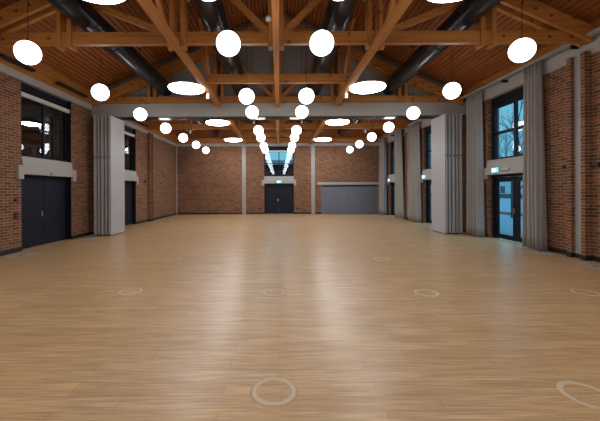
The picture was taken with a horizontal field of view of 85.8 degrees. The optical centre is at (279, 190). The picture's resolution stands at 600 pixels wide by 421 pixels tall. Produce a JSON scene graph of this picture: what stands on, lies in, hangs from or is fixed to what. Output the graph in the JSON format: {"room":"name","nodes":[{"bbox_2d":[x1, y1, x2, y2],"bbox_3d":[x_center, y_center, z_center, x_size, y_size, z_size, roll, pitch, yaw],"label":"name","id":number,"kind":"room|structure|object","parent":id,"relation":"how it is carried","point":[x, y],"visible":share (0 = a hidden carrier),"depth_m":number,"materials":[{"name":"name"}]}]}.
{"room":"community hall","nodes":[
{"label":"community hall","id":0,"kind":"room"},
{"bbox_2d":[21,97,127,178],"bbox_3d":[-8.886,-0.828,12.500,2.635,5.160,10.400,0,0,0],"label":"wall","id":1,"kind":"structure","parent":0,"point":[30,110],"depth_m":13.34,"materials":[{"name":"glass"}]},
{"bbox_2d":[0,71,175,251],"bbox_3d":[-7.286,-0.731,8.500,0.565,4.830,28.600,0,0,0],"label":"wall","id":2,"kind":"structure","parent":0,"point":[82,153],"depth_m":11.61,"materials":[{"name":"brick"}]},
{"bbox_2d":[0,53,35,71],"bbox_3d":[-7.011,-3.409,8.650,0.120,0.076,1.100,0,0,0],"label":"air vent","id":3,"kind":"object","parent":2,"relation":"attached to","point":[2,55],"visible":1,"depth_m":8.56,"materials":[{"name":"black plastic"}]},
{"bbox_2d":[21,82,70,162],"bbox_3d":[-7.290,-2.011,10.030,0.230,2.110,2.150,0,0,0],"label":"window","id":4,"kind":"structure","parent":2,"relation":"in","point":[28,92],"depth_m":10.21,"materials":[{"name":"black glass"}]},
{"bbox_2d":[21,175,71,248],"bbox_3d":[-7.282,0.614,10.030,0.240,2.140,2.150,0,0,0],"label":"door","id":5,"kind":"structure","parent":2,"relation":"in","point":[46,202],"depth_m":10.10,"materials":[{"name":"metal"}]},
{"bbox_2d":[16,156,76,180],"bbox_3d":[-7.256,-0.636,10.030,0.325,0.640,2.490,0,0,0],"label":"trim","id":6,"kind":"structure","parent":2,"relation":"attached to","point":[29,165],"depth_m":9.77,"materials":[{"name":"concrete"}]},
{"bbox_2d":[56,82,87,96],"bbox_3d":[-7.011,-3.409,10.950,0.120,0.076,1.500,0,0,0],"label":"air vent","id":7,"kind":"object","parent":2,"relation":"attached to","point":[57,83],"visible":1,"depth_m":10.84,"materials":[{"name":"black plastic"}]},
{"bbox_2d":[0,47,175,142],"bbox_3d":[-7.387,-3.614,8.500,0.390,0.698,28.000,0,0,0],"label":"trim","id":8,"kind":"structure","parent":2,"relation":"attached to","point":[45,74],"depth_m":10.31,"materials":[{"name":"brown wood"}]},
{"bbox_2d":[0,63,176,145],"bbox_3d":[-7.367,-3.165,8.500,0.425,0.200,28.000,0,0,0],"label":"trim","id":9,"kind":"structure","parent":2,"relation":"attached to","point":[25,79],"depth_m":10.24,"materials":[{"name":"concrete"}]},
{"bbox_2d":[0,213,176,255],"bbox_3d":[-7.066,1.628,8.500,0.180,0.110,28.600,0,0,0],"label":"baseboard","id":10,"kind":"structure","parent":2,"relation":"attached to","point":[19,249],"depth_m":11.58,"materials":[{"name":"wood"}]},
{"bbox_2d":[124,126,135,170],"bbox_3d":[-7.290,-2.011,15.030,0.230,2.110,2.150,0,0,0],"label":"window","id":11,"kind":"structure","parent":2,"relation":"in","point":[128,131],"depth_m":16.05,"materials":[{"name":"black glass"}]},
{"bbox_2d":[125,181,135,224],"bbox_3d":[-7.282,0.614,15.030,0.240,2.140,2.150,0,0,0],"label":"door","id":12,"kind":"structure","parent":2,"relation":"in","point":[130,186],"depth_m":15.88,"materials":[{"name":"metal"}]},
{"bbox_2d":[125,170,138,183],"bbox_3d":[-7.256,-0.636,15.030,0.325,0.640,2.490,0,0,0],"label":"trim","id":13,"kind":"structure","parent":2,"relation":"attached to","point":[129,175],"depth_m":15.51,"materials":[{"name":"concrete"}]},
{"bbox_2d":[177,146,378,212],"bbox_3d":[0.017,-0.725,22.700,14.370,4.750,0.400,0,0,0],"label":"wall","id":14,"kind":"structure","parent":0,"point":[211,182],"depth_m":22.50,"materials":[{"name":"brick"}]},
{"bbox_2d":[176,138,290,142],"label":"wall plate","id":15,"kind":"object","parent":14,"relation":"attached to","point":[222,140],"depth_m":22.34,"materials":[{"name":"brown wood"}]},
{"bbox_2d":[177,143,378,146],"bbox_3d":[0.005,-3.200,22.685,14.370,0.200,0.430,0,0,0],"label":"trim","id":16,"kind":"structure","parent":14,"relation":"attached to","point":[201,144],"depth_m":22.47,"materials":[{"name":"concrete"}]},
{"bbox_2d":[177,212,379,214],"bbox_3d":[0.028,1.595,22.491,14.370,0.110,0.015,0,0,0],"label":"baseboard","id":17,"kind":"structure","parent":14,"relation":"attached to","point":[294,212],"depth_m":22.48,"materials":[{"name":"wood"}]},
{"bbox_2d":[264,183,293,213],"bbox_3d":[0.003,0.580,22.620,2.060,2.140,0.240,0,0,0],"label":"door","id":18,"kind":"structure","parent":14,"relation":"in","point":[278,197],"depth_m":22.67,"materials":[{"name":"metal"}]},
{"bbox_2d":[264,146,293,175],"bbox_3d":[-0.010,-2.045,22.615,2.060,2.110,0.230,0,0,0],"label":"window","id":19,"kind":"structure","parent":14,"relation":"in","point":[278,149],"depth_m":22.63,"materials":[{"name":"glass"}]},
{"bbox_2d":[262,176,295,184],"bbox_3d":[-0.003,-0.670,22.587,2.400,0.640,0.325,0,0,0],"label":"trim","id":20,"kind":"structure","parent":14,"relation":"attached to","point":[267,179],"depth_m":22.44,"materials":[{"name":"concrete"}]},
{"bbox_2d":[296,137,382,141],"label":"wall plate","id":21,"kind":"object","parent":14,"relation":"attached to","point":[377,138],"depth_m":22.34,"materials":[{"name":"brown wood"}]},
{"bbox_2d":[317,182,378,184],"bbox_3d":[4.825,-0.493,22.465,4.355,0.160,0.069,0,0,0],"label":"trim","id":22,"kind":"structure","parent":14,"relation":"attached to","point":[318,183],"depth_m":22.43,"materials":[{"name":"concrete"}]},
{"bbox_2d":[107,13,461,96],"bbox_3d":[-0.005,-5.225,12.740,14.370,3.750,0.160,0,0,0],"label":"wall","id":23,"kind":"structure","parent":0,"point":[259,58],"depth_m":12.66,"materials":[{"name":"wood"}]},
{"bbox_2d":[92,102,465,119],"bbox_3d":[0.005,-3.085,12.600,14.370,0.530,0.500,0,0,0],"label":"ceiling beam","id":24,"kind":"structure","parent":23,"relation":"attached to","point":[428,110],"depth_m":12.35,"materials":[{"name":"grey metal"}]},
{"bbox_2d":[93,115,97,235],"bbox_3d":[-6.815,-0.557,12.428,0.092,4.458,1.083,0,0,0],"label":"partition panel","id":25,"kind":"object","parent":24,"relation":"hanging from","point":[95,132],"visible":0.34,"depth_m":11.91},
{"bbox_2d":[97,115,100,235],"bbox_3d":[-6.677,-0.557,12.445,0.092,4.458,1.071,0,0,0],"label":"partition panel","id":26,"kind":"object","parent":24,"relation":"hanging from","point":[98,117],"visible":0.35,"depth_m":11.93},
{"bbox_2d":[101,115,104,235],"bbox_3d":[-6.539,-0.558,12.418,0.092,4.458,1.089,0,0,0],"label":"partition panel","id":27,"kind":"object","parent":24,"relation":"hanging from","point":[103,116],"visible":0.36,"depth_m":11.90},
{"bbox_2d":[105,115,108,235],"bbox_3d":[-6.401,-0.559,12.437,0.092,4.458,1.077,0,0,0],"label":"partition panel","id":28,"kind":"object","parent":24,"relation":"hanging from","point":[106,117],"visible":0.34,"depth_m":11.91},
{"bbox_2d":[108,115,124,235],"bbox_3d":[-6.263,-0.559,12.414,0.092,4.458,1.092,0,0,0],"label":"partition panel","id":29,"kind":"object","parent":24,"relation":"hanging from","point":[116,159],"visible":1,"depth_m":12.30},
{"bbox_2d":[137,0,246,143],"bbox_3d":[-2.370,-4.264,8.400,0.250,2.243,27.800,0,0,0],"label":"beam","id":30,"kind":"structure","parent":24,"relation":"on","point":[157,15],"depth_m":7.24,"materials":[{"name":"brown wood"}]},
{"bbox_2d":[91,17,465,107],"bbox_3d":[-0.074,-5.058,12.474,14.529,3.731,0.342,0,0,0],"label":"roof truss","id":31,"kind":"object","parent":24,"relation":"on","point":[117,95],"visible":0.48,"depth_m":12.40,"materials":[{"name":"brown wood"}]},
{"bbox_2d":[431,114,447,233],"bbox_3d":[6.177,-0.618,12.414,0.092,4.458,1.092,0,0,0],"label":"partition panel","id":32,"kind":"object","parent":24,"relation":"hanging from","point":[439,154],"visible":1,"depth_m":12.30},
{"bbox_2d":[447,114,450,233],"bbox_3d":[6.315,-0.619,12.437,0.092,4.458,1.077,0,0,0],"label":"partition panel","id":33,"kind":"object","parent":24,"relation":"hanging from","point":[448,115],"visible":0.35,"depth_m":11.92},
{"bbox_2d":[451,114,454,233],"bbox_3d":[6.453,-0.619,12.418,0.092,4.458,1.089,0,0,0],"label":"partition panel","id":34,"kind":"object","parent":24,"relation":"hanging from","point":[452,115],"visible":0.34,"depth_m":11.90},
{"bbox_2d":[455,114,457,233],"bbox_3d":[6.591,-0.620,12.445,0.092,4.458,1.071,0,0,0],"label":"partition panel","id":35,"kind":"object","parent":24,"relation":"hanging from","point":[456,115],"visible":0.32,"depth_m":11.92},
{"bbox_2d":[458,114,462,233],"bbox_3d":[6.729,-0.621,12.428,0.092,4.458,1.083,0,0,0],"label":"partition panel","id":36,"kind":"object","parent":24,"relation":"hanging from","point":[460,223],"visible":0.34,"depth_m":11.91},
{"bbox_2d":[382,18,599,136],"bbox_3d":[7.392,-3.777,8.500,0.390,0.385,28.000,0,0,0],"label":"trim","id":37,"kind":"structure","parent":23,"relation":"attached to","point":[596,23],"depth_m":9.93,"materials":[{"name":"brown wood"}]},
{"bbox_2d":[0,213,599,420],"bbox_3d":[0.028,1.680,8.500,15.170,0.060,28.600,0,0,0],"label":"floor","id":38,"kind":"structure","parent":0,"point":[349,328],"depth_m":3.91,"materials":[{"name":"brown wood"}]},
{"bbox_2d":[6,252,37,257],"bbox_3d":[-6.672,1.679,8.350,0.300,0.004,0.700,0,0,0],"label":"floor plate","id":39,"kind":"object","parent":38,"relation":"on","point":[29,253],"visible":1,"depth_m":8.30,"materials":[{"name":"metal"}]},
{"bbox_2d":[116,288,141,294],"bbox_3d":[-2.462,1.660,5.300,0.390,0.002,0.390,0,0,0],"label":"ring","id":40,"kind":"object","parent":38,"relation":"on","point":[139,289],"visible":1,"depth_m":5.28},
{"bbox_2d":[151,134,151,218],"bbox_3d":[-7.119,-0.722,17.750,0.100,4.810,0.240,0,0,0],"label":"steel column","id":41,"kind":"structure","parent":38,"relation":"on","point":[151,134],"depth_m":17.84,"materials":[{"name":"metal"}]},
{"bbox_2d":[176,146,177,212],"bbox_3d":[-7.138,-0.691,22.470,0.059,4.750,0.060,0,0,0],"label":"steel column","id":42,"kind":"structure","parent":38,"relation":"on","point":[176,146],"depth_m":22.44,"materials":[{"name":"metal"}]},
{"bbox_2d":[242,146,245,213],"bbox_3d":[-2.453,-0.713,22.535,0.250,4.750,0.130,0,0,0],"label":"steel column","id":43,"kind":"structure","parent":38,"relation":"on","point":[243,147],"depth_m":22.47,"materials":[{"name":"metal"}]},
{"bbox_2d":[261,289,284,296],"bbox_3d":[-0.092,1.649,5.200,0.390,0.002,0.390,0,0,0],"label":"ring","id":44,"kind":"object","parent":38,"relation":"on","point":[264,291],"visible":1,"depth_m":5.20,"materials":[{"name":"paint"}]},
{"bbox_2d":[250,377,297,406],"bbox_3d":[-0.042,1.649,2.645,0.390,0.002,0.390,0,0,0],"label":"ring","id":45,"kind":"object","parent":38,"relation":"on","point":[293,389],"visible":1,"depth_m":2.62,"materials":[{"name":"paint"}]},
{"bbox_2d":[311,146,314,213],"bbox_3d":[2.377,-0.736,22.535,0.250,4.750,0.130,0,0,0],"label":"steel column","id":46,"kind":"structure","parent":38,"relation":"on","point":[312,147],"depth_m":22.47,"materials":[{"name":"metal"}]},
{"bbox_2d":[321,184,377,213],"bbox_3d":[4.933,0.607,22.662,4.000,2.040,0.376,0,0,0],"label":"roller shutter","id":47,"kind":"object","parent":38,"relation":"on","point":[348,198],"visible":0.96,"depth_m":22.54,"materials":[{"name":"metal"}]},
{"bbox_2d":[407,144,407,217],"bbox_3d":[7.151,-0.789,17.750,0.100,4.810,0.240,0,0,0],"label":"steel column","id":48,"kind":"structure","parent":38,"relation":"on","point":[407,144],"depth_m":17.81,"materials":[{"name":"metal"}]},
{"bbox_2d":[414,289,440,296],"bbox_3d":[2.368,1.638,5.150,0.390,0.002,0.390,0,0,0],"label":"ring","id":49,"kind":"object","parent":38,"relation":"on","point":[417,290],"visible":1,"depth_m":5.11,"materials":[{"name":"paint"}]},
{"bbox_2d":[574,55,580,253],"bbox_3d":[7.171,-0.789,7.640,0.100,4.810,0.240,0,0,0],"label":"steel column","id":50,"kind":"structure","parent":38,"relation":"on","point":[576,59],"depth_m":7.68,"materials":[{"name":"metal"}]},
{"bbox_2d":[556,380,599,409],"bbox_3d":[2.478,1.637,2.580,0.390,0.002,0.390,0,0,0],"label":"ring","id":51,"kind":"object","parent":38,"relation":"on","point":[561,385],"visible":1,"depth_m":2.66,"materials":[{"name":"paint"}]},
{"bbox_2d":[570,288,599,295],"bbox_3d":[4.908,1.626,5.150,0.390,0.002,0.390,0,0,0],"label":"ring","id":52,"kind":"object","parent":38,"relation":"on","point":[572,289],"visible":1,"depth_m":5.18,"materials":[{"name":"paint"}]},
{"bbox_2d":[576,263,599,268],"bbox_3d":[6.728,1.616,6.825,0.300,0.004,0.650,0,0,0],"label":"floor plate","id":53,"kind":"object","parent":38,"relation":"on","point":[584,264],"visible":1,"depth_m":6.92,"materials":[{"name":"metal"}]},
{"bbox_2d":[0,0,599,134],"bbox_3d":[-0.076,-5.565,8.500,15.200,3.670,28.600,0,0,0],"label":"ceiling","id":54,"kind":"structure","parent":0,"point":[470,66],"depth_m":10.59,"materials":[{"name":"brown wood"}]},
{"bbox_2d":[13,0,41,64],"bbox_3d":[-4.817,-3.671,6.170,0.432,2.498,0.432,0,0,0],"label":"globe pendant","id":55,"kind":"object","parent":54,"relation":"hanging from","point":[25,51],"visible":1,"depth_m":6.05,"materials":[{"name":"glass"}]},
{"bbox_2d":[91,58,108,100],"bbox_3d":[-4.817,-3.671,8.670,0.432,2.498,0.432,0,0,0],"label":"globe pendant","id":56,"kind":"object","parent":54,"relation":"hanging from","point":[100,92],"visible":0.9,"depth_m":8.54,"materials":[{"name":"glass"}]},
{"bbox_2d":[85,0,123,3],"bbox_3d":[-2.892,-4.570,4.920,1.100,2.846,1.100,0,0,0],"label":"lamp","id":57,"kind":"object","parent":54,"relation":"hanging from","point":[93,1],"visible":1,"depth_m":5.36,"materials":[{"name":"white"}]},
{"bbox_2d":[47,0,218,136],"bbox_3d":[-4.441,-4.402,8.400,0.574,1.420,27.600,0,0,0],"label":"ventilation duct","id":58,"kind":"object","parent":54,"relation":"hanging from","point":[81,13],"visible":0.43,"depth_m":8.55,"materials":[{"name":"black metal"}]},
{"bbox_2d":[134,48,146,120],"bbox_3d":[-4.817,-3.671,11.170,0.432,2.498,0.432,0,0,0],"label":"globe pendant","id":59,"kind":"object","parent":54,"relation":"hanging from","point":[140,114],"visible":1,"depth_m":11.04,"materials":[{"name":"glass"}]},
{"bbox_2d":[160,122,170,132],"bbox_3d":[-4.817,-3.671,13.670,0.432,2.498,0.432,0,0,0],"label":"globe pendant","id":60,"kind":"object","parent":54,"relation":"hanging from","point":[165,127],"visible":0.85,"depth_m":13.52,"materials":[{"name":"glass"}]},
{"bbox_2d":[179,133,187,141],"bbox_3d":[-4.817,-3.671,16.170,0.432,2.498,0.432,0,0,0],"label":"globe pendant","id":61,"kind":"object","parent":54,"relation":"hanging from","point":[183,137],"visible":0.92,"depth_m":16.02,"materials":[{"name":"glass"}]},
{"bbox_2d":[168,46,204,94],"bbox_3d":[-2.892,-4.570,10.050,1.100,2.846,1.100,0,0,0],"label":"lamp","id":62,"kind":"object","parent":54,"relation":"hanging from","point":[189,88],"visible":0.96,"depth_m":9.94,"materials":[{"name":"white"}]},
{"bbox_2d":[168,82,204,94],"bbox_3d":[-2.885,-3.169,10.050,1.090,0.045,1.090,0,0,0],"label":"diffuser","id":63,"kind":"object","parent":62,"relation":"attached to","point":[189,88],"depth_m":9.94,"materials":[{"name":"white"}]},
{"bbox_2d":[206,120,228,125],"bbox_3d":[-2.892,-4.570,15.150,1.100,2.846,1.100,0,0,0],"label":"lamp","id":64,"kind":"object","parent":54,"relation":"hanging from","point":[210,122],"visible":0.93,"depth_m":14.93,"materials":[{"name":"white"}]},
{"bbox_2d":[193,0,257,131],"bbox_3d":[-1.504,-5.070,8.400,0.604,2.758,27.600,0,0,0],"label":"ventilation duct","id":65,"kind":"object","parent":54,"relation":"hanging from","point":[213,16],"visible":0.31,"depth_m":7.37,"materials":[{"name":"black metal"}]},
{"bbox_2d":[216,0,239,56],"bbox_3d":[-0.926,-4.565,5.830,0.432,4.251,0.432,0,0,0],"label":"globe pendant","id":66,"kind":"object","parent":54,"relation":"hanging from","point":[227,42],"visible":1,"depth_m":5.69,"materials":[{"name":"glass"}]},
{"bbox_2d":[224,120,241,141],"bbox_3d":[-2.892,-4.570,20.300,1.100,2.846,1.100,0,0,0],"label":"lamp","id":67,"kind":"object","parent":54,"relation":"hanging from","point":[226,139],"visible":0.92,"depth_m":20.07,"materials":[{"name":"white"}]},
{"bbox_2d":[225,138,241,141],"bbox_3d":[-2.885,-3.169,20.300,1.090,0.045,1.090,0,0,0],"label":"diffuser","id":68,"kind":"object","parent":67,"relation":"attached to","point":[227,139],"depth_m":20.02,"materials":[{"name":"white"}]},
{"bbox_2d":[239,20,253,103],"bbox_3d":[-0.926,-4.565,9.100,0.432,4.251,0.432,0,0,0],"label":"globe pendant","id":69,"kind":"object","parent":54,"relation":"hanging from","point":[246,96],"visible":1,"depth_m":8.98,"materials":[{"name":"glass"}]},
{"bbox_2d":[246,0,257,118],"bbox_3d":[-0.926,-4.565,10.940,0.432,4.251,0.432,0,0,0],"label":"globe pendant","id":70,"kind":"object","parent":54,"relation":"hanging from","point":[251,111],"visible":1,"depth_m":10.80,"materials":[{"name":"glass"}]},
{"bbox_2d":[254,120,262,135],"bbox_3d":[-0.926,-4.565,14.300,0.432,4.251,0.432,0,0,0],"label":"globe pendant","id":71,"kind":"object","parent":54,"relation":"hanging from","point":[258,130],"visible":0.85,"depth_m":14.15,"materials":[{"name":"glass"}]},
{"bbox_2d":[292,120,300,134],"bbox_3d":[0.763,-4.578,14.300,0.432,4.260,0.432,0,0,0],"label":"globe pendant","id":72,"kind":"object","parent":54,"relation":"hanging from","point":[296,130],"visible":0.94,"depth_m":14.15,"materials":[{"name":"glass"}]},
{"bbox_2d":[296,1,307,118],"bbox_3d":[0.763,-4.578,10.940,0.432,4.260,0.432,0,0,0],"label":"globe pendant","id":73,"kind":"object","parent":54,"relation":"hanging from","point":[301,111],"visible":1,"depth_m":10.82,"materials":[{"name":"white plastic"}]},
{"bbox_2d":[299,63,313,103],"bbox_3d":[0.763,-4.578,9.100,0.432,4.260,0.432,0,0,0],"label":"globe pendant","id":74,"kind":"object","parent":54,"relation":"hanging from","point":[306,95],"visible":1,"depth_m":8.96,"materials":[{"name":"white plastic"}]},
{"bbox_2d":[310,0,333,55],"bbox_3d":[0.763,-4.578,5.830,0.432,4.260,0.432,0,0,0],"label":"globe pendant","id":75,"kind":"object","parent":54,"relation":"hanging from","point":[322,41],"visible":1,"depth_m":5.69,"materials":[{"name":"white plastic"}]},
{"bbox_2d":[297,0,357,131],"bbox_3d":[1.356,-5.084,8.400,0.604,2.758,27.600,0,0,0],"label":"ventilation duct","id":76,"kind":"object","parent":54,"relation":"hanging from","point":[338,15],"visible":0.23,"depth_m":7.44,"materials":[{"name":"black metal"}]},
{"bbox_2d":[326,119,349,124],"bbox_3d":[2.748,-4.596,15.150,1.100,2.846,1.100,0,0,0],"label":"lamp","id":77,"kind":"object","parent":54,"relation":"hanging from","point":[334,121],"visible":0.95,"depth_m":15.04,"materials":[{"name":"white"}]},
{"bbox_2d":[350,45,385,93],"bbox_3d":[2.748,-4.596,10.050,1.100,2.846,1.100,0,0,0],"label":"lamp","id":78,"kind":"object","parent":54,"relation":"hanging from","point":[365,87],"visible":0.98,"depth_m":9.92,"materials":[{"name":"white"}]},
{"bbox_2d":[350,81,385,93],"bbox_3d":[2.755,-3.196,10.050,1.090,0.045,1.090,0,0,0],"label":"diffuser","id":79,"kind":"object","parent":78,"relation":"attached to","point":[365,87],"depth_m":9.93,"materials":[{"name":"white"}]},
{"bbox_2d":[367,132,375,140],"bbox_3d":[4.647,-3.723,16.170,0.432,2.514,0.432,0,0,0],"label":"globe pendant","id":80,"kind":"object","parent":54,"relation":"hanging from","point":[371,136],"visible":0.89,"depth_m":16.02,"materials":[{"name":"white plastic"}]},
{"bbox_2d":[383,119,393,131],"bbox_3d":[4.647,-3.723,13.670,0.432,2.514,0.432,0,0,0],"label":"globe pendant","id":81,"kind":"object","parent":54,"relation":"hanging from","point":[388,127],"visible":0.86,"depth_m":13.53,"materials":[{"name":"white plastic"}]},
{"bbox_2d":[407,46,419,118],"bbox_3d":[4.647,-3.723,11.170,0.432,2.514,0.432,0,0,0],"label":"globe pendant","id":82,"kind":"object","parent":54,"relation":"hanging from","point":[413,112],"visible":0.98,"depth_m":11.03,"materials":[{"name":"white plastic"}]},
{"bbox_2d":[338,0,501,135],"bbox_3d":[4.299,-4.444,8.400,0.574,1.420,27.600,0,0,0],"label":"ventilation duct","id":83,"kind":"object","parent":54,"relation":"hanging from","point":[469,12],"visible":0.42,"depth_m":8.68,"materials":[{"name":"black metal"}]},
{"bbox_2d":[429,0,458,2],"bbox_3d":[2.748,-4.596,4.920,1.100,2.846,1.100,0,0,0],"label":"lamp","id":84,"kind":"object","parent":54,"relation":"hanging from","point":[437,1],"visible":1,"depth_m":5.41,"materials":[{"name":"white"}]},
{"bbox_2d":[443,10,460,98],"bbox_3d":[4.647,-3.723,8.670,0.432,2.514,0.432,0,0,0],"label":"globe pendant","id":85,"kind":"object","parent":54,"relation":"hanging from","point":[452,90],"visible":0.93,"depth_m":8.54,"materials":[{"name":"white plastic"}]},
{"bbox_2d":[508,0,535,62],"bbox_3d":[4.647,-3.723,6.170,0.432,2.514,0.432,0,0,0],"label":"globe pendant","id":86,"kind":"object","parent":54,"relation":"hanging from","point":[523,49],"visible":1,"depth_m":6.05,"materials":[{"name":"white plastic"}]},
{"bbox_2d":[386,51,599,256],"bbox_3d":[7.319,-0.799,8.500,0.565,4.830,28.600,0,0,0],"label":"wall","id":87,"kind":"structure","parent":0,"point":[558,85],"depth_m":8.13,"materials":[{"name":"brick"}]},
{"bbox_2d":[176,119,381,143],"bbox_3d":[-0.004,-5.200,22.650,14.370,3.800,0.300,0,0,0],"label":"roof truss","id":88,"kind":"structure","parent":87,"relation":"attached to","point":[198,133],"depth_m":22.50,"materials":[{"name":"wood"}]},
{"bbox_2d":[391,182,394,214],"bbox_3d":[7.383,0.545,20.030,0.130,2.140,2.150,0,0,0],"label":"door","id":89,"kind":"structure","parent":87,"relation":"in","point":[392,183],"depth_m":20.95,"materials":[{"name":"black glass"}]},
{"bbox_2d":[391,141,394,173],"bbox_3d":[7.375,-2.080,20.030,0.100,2.110,2.150,0,0,0],"label":"window","id":90,"kind":"structure","parent":87,"relation":"in","point":[392,143],"depth_m":20.97,"materials":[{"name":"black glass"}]},
{"bbox_2d":[421,169,431,182],"bbox_3d":[7.289,-0.704,15.030,0.325,0.640,2.490,0,0,0],"label":"trim","id":91,"kind":"structure","parent":87,"relation":"attached to","point":[427,172],"depth_m":15.57,"materials":[{"name":"concrete"}]},
{"bbox_2d":[425,126,430,168],"bbox_3d":[7.375,-2.080,15.030,0.100,2.110,2.150,0,0,0],"label":"window","id":92,"kind":"structure","parent":87,"relation":"in","point":[427,129],"depth_m":15.95,"materials":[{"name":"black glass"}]},
{"bbox_2d":[426,180,431,222],"bbox_3d":[7.383,0.545,15.030,0.130,2.140,2.150,0,0,0],"label":"door","id":93,"kind":"structure","parent":87,"relation":"in","point":[428,183],"depth_m":15.91,"materials":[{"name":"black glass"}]},
{"bbox_2d":[379,27,599,139],"bbox_3d":[7.061,-3.483,8.475,0.254,0.200,27.750,0,0,0],"label":"rail","id":94,"kind":"object","parent":87,"relation":"attached to","point":[597,30],"visible":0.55,"depth_m":9.25,"materials":[{"name":"grey metal"}]},
{"bbox_2d":[379,138,386,214],"bbox_3d":[6.999,-0.937,21.652,0.292,5.048,1.133,0,0,0],"label":"curtain","id":95,"kind":"object","parent":94,"relation":"hanging from","point":[382,143],"visible":1,"depth_m":21.48,"materials":[{"name":"fabric"}]},
{"bbox_2d":[394,129,404,218],"bbox_3d":[6.994,-0.937,18.649,0.296,5.049,1.431,0,0,0],"label":"curtain","id":96,"kind":"object","parent":94,"relation":"hanging from","point":[398,136],"visible":1,"depth_m":18.51,"materials":[{"name":"fabric"}]},
{"bbox_2d":[408,122,421,221],"bbox_3d":[6.991,-0.937,16.686,0.306,5.048,1.154,0,0,0],"label":"curtain","id":97,"kind":"object","parent":94,"relation":"hanging from","point":[414,171],"visible":1,"depth_m":16.50,"materials":[{"name":"fabric"}]},
{"bbox_2d":[466,91,484,235],"bbox_3d":[6.992,-0.937,11.538,0.294,5.048,0.768,0,0,0],"label":"curtain","id":98,"kind":"object","parent":94,"relation":"hanging from","point":[475,216],"visible":1,"depth_m":11.40,"materials":[{"name":"fabric"}]},
{"bbox_2d":[522,61,547,250],"bbox_3d":[6.993,-0.937,8.794,0.294,5.048,0.636,0,0,0],"label":"curtain","id":99,"kind":"object","parent":94,"relation":"hanging from","point":[534,199],"visible":1,"depth_m":8.70,"materials":[{"name":"fabric"}]},
{"bbox_2d":[386,33,599,143],"bbox_3d":[7.377,-3.360,8.500,0.425,0.450,28.000,0,0,0],"label":"trim","id":100,"kind":"structure","parent":87,"relation":"attached to","point":[558,60],"depth_m":9.48,"materials":[{"name":"concrete"}]},
{"bbox_2d":[146,119,410,130],"bbox_3d":[-0.074,-5.097,17.594,14.529,3.654,0.342,0,0,0],"label":"roof truss","id":101,"kind":"object","parent":100,"relation":"on","point":[398,123],"visible":0.34,"depth_m":17.54,"materials":[{"name":"brown wood"}]},
{"bbox_2d":[0,0,597,51],"bbox_3d":[-0.074,-5.097,7.414,14.529,3.654,0.342,0,0,0],"label":"roof truss","id":102,"kind":"object","parent":100,"relation":"on","point":[555,26],"visible":0.8,"depth_m":7.36,"materials":[{"name":"brown wood"}]},
{"bbox_2d":[271,0,278,144],"bbox_3d":[-0.065,-3.264,8.400,0.130,0.189,27.800,0,0,0],"label":"beam","id":103,"kind":"structure","parent":102,"relation":"attached to","point":[275,3],"depth_m":7.19,"materials":[{"name":"brown wood"}]},
{"bbox_2d":[203,22,350,83],"bbox_3d":[-0.072,-4.718,10.100,4.600,2.718,0.120,0,0,0],"label":"roof frame","id":104,"kind":"object","parent":103,"relation":"on","point":[334,78],"visible":0.84,"depth_m":10.04,"materials":[{"name":"brown wood"}]},
{"bbox_2d":[241,120,314,136],"bbox_3d":[-0.072,-4.718,20.100,4.600,2.718,0.120,0,0,0],"label":"roof frame","id":105,"kind":"object","parent":103,"relation":"on","point":[245,134],"visible":0.56,"depth_m":20.04,"materials":[{"name":"brown wood"}]},
{"bbox_2d":[310,0,412,143],"bbox_3d":[2.230,-4.286,8.400,0.250,2.243,27.800,0,0,0],"label":"beam","id":106,"kind":"structure","parent":102,"relation":"attached to","point":[394,12],"depth_m":7.29,"materials":[{"name":"brown wood"}]},
{"bbox_2d":[387,213,599,261],"bbox_3d":[7.121,1.562,8.500,0.180,0.110,28.600,0,0,0],"label":"baseboard","id":107,"kind":"structure","parent":87,"relation":"attached to","point":[568,254],"depth_m":7.75,"materials":[{"name":"wood"}]},
{"bbox_2d":[484,156,522,178],"bbox_3d":[7.289,-0.704,10.030,0.325,0.640,2.490,0,0,0],"label":"trim","id":108,"kind":"structure","parent":87,"relation":"attached to","point":[515,164],"depth_m":10.14,"materials":[{"name":"concrete"}]},
{"bbox_2d":[491,86,522,159],"bbox_3d":[7.375,-2.080,10.030,0.100,2.110,2.150,0,0,0],"label":"window","id":109,"kind":"structure","parent":87,"relation":"in","point":[516,95],"depth_m":10.37,"materials":[{"name":"black metal"}]},
{"bbox_2d":[492,173,522,242],"bbox_3d":[7.383,0.545,10.030,0.130,2.140,2.150,0,0,0],"label":"door","id":110,"kind":"structure","parent":87,"relation":"in","point":[518,178],"depth_m":10.32,"materials":[{"name":"black metal"}]},
{"label":"outside","id":111,"kind":"structure","parent":0,"visible":0},
{"bbox_2d":[265,196,521,237],"bbox_3d":[15.009,1.769,50.000,210.000,0.220,220.000,0,0,0],"label":"ground","id":112,"kind":"structure","parent":111,"point":[506,222],"depth_m":19.09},
{"bbox_2d":[265,160,292,174],"bbox_3d":[-0.004,-0.740,34.000,24.800,4.940,6.800,0,0,0],"label":"brick outbuilding","id":113,"kind":"structure","parent":112,"relation":"on","point":[270,169],"depth_m":31.00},
{"bbox_2d":[499,100,522,217],"bbox_3d":[15.396,-2.570,18.728,4.494,8.454,4.584,0,0,29],"label":"bare tree","id":114,"kind":"object","parent":112,"relation":"on","point":[512,118],"visible":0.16,"depth_m":19.53,"materials":[{"name":"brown plant"}]},
{"bbox_2d":[499,123,522,156],"bbox_3d":[19.408,-2.267,27.574,5.277,7.810,4.578,0,0,15],"label":"bare tree","id":115,"kind":"object","parent":112,"relation":"on","point":[507,143],"visible":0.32,"depth_m":27.18,"materials":[{"name":"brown plant"}]},
{"bbox_2d":[500,181,522,193],"bbox_3d":[52.989,-2.560,70.000,11.000,8.080,61.000,0,0,0],"label":"house","id":116,"kind":"structure","parent":112,"relation":"on","point":[505,187],"depth_m":67.96,"materials":[{"name":"tile"}]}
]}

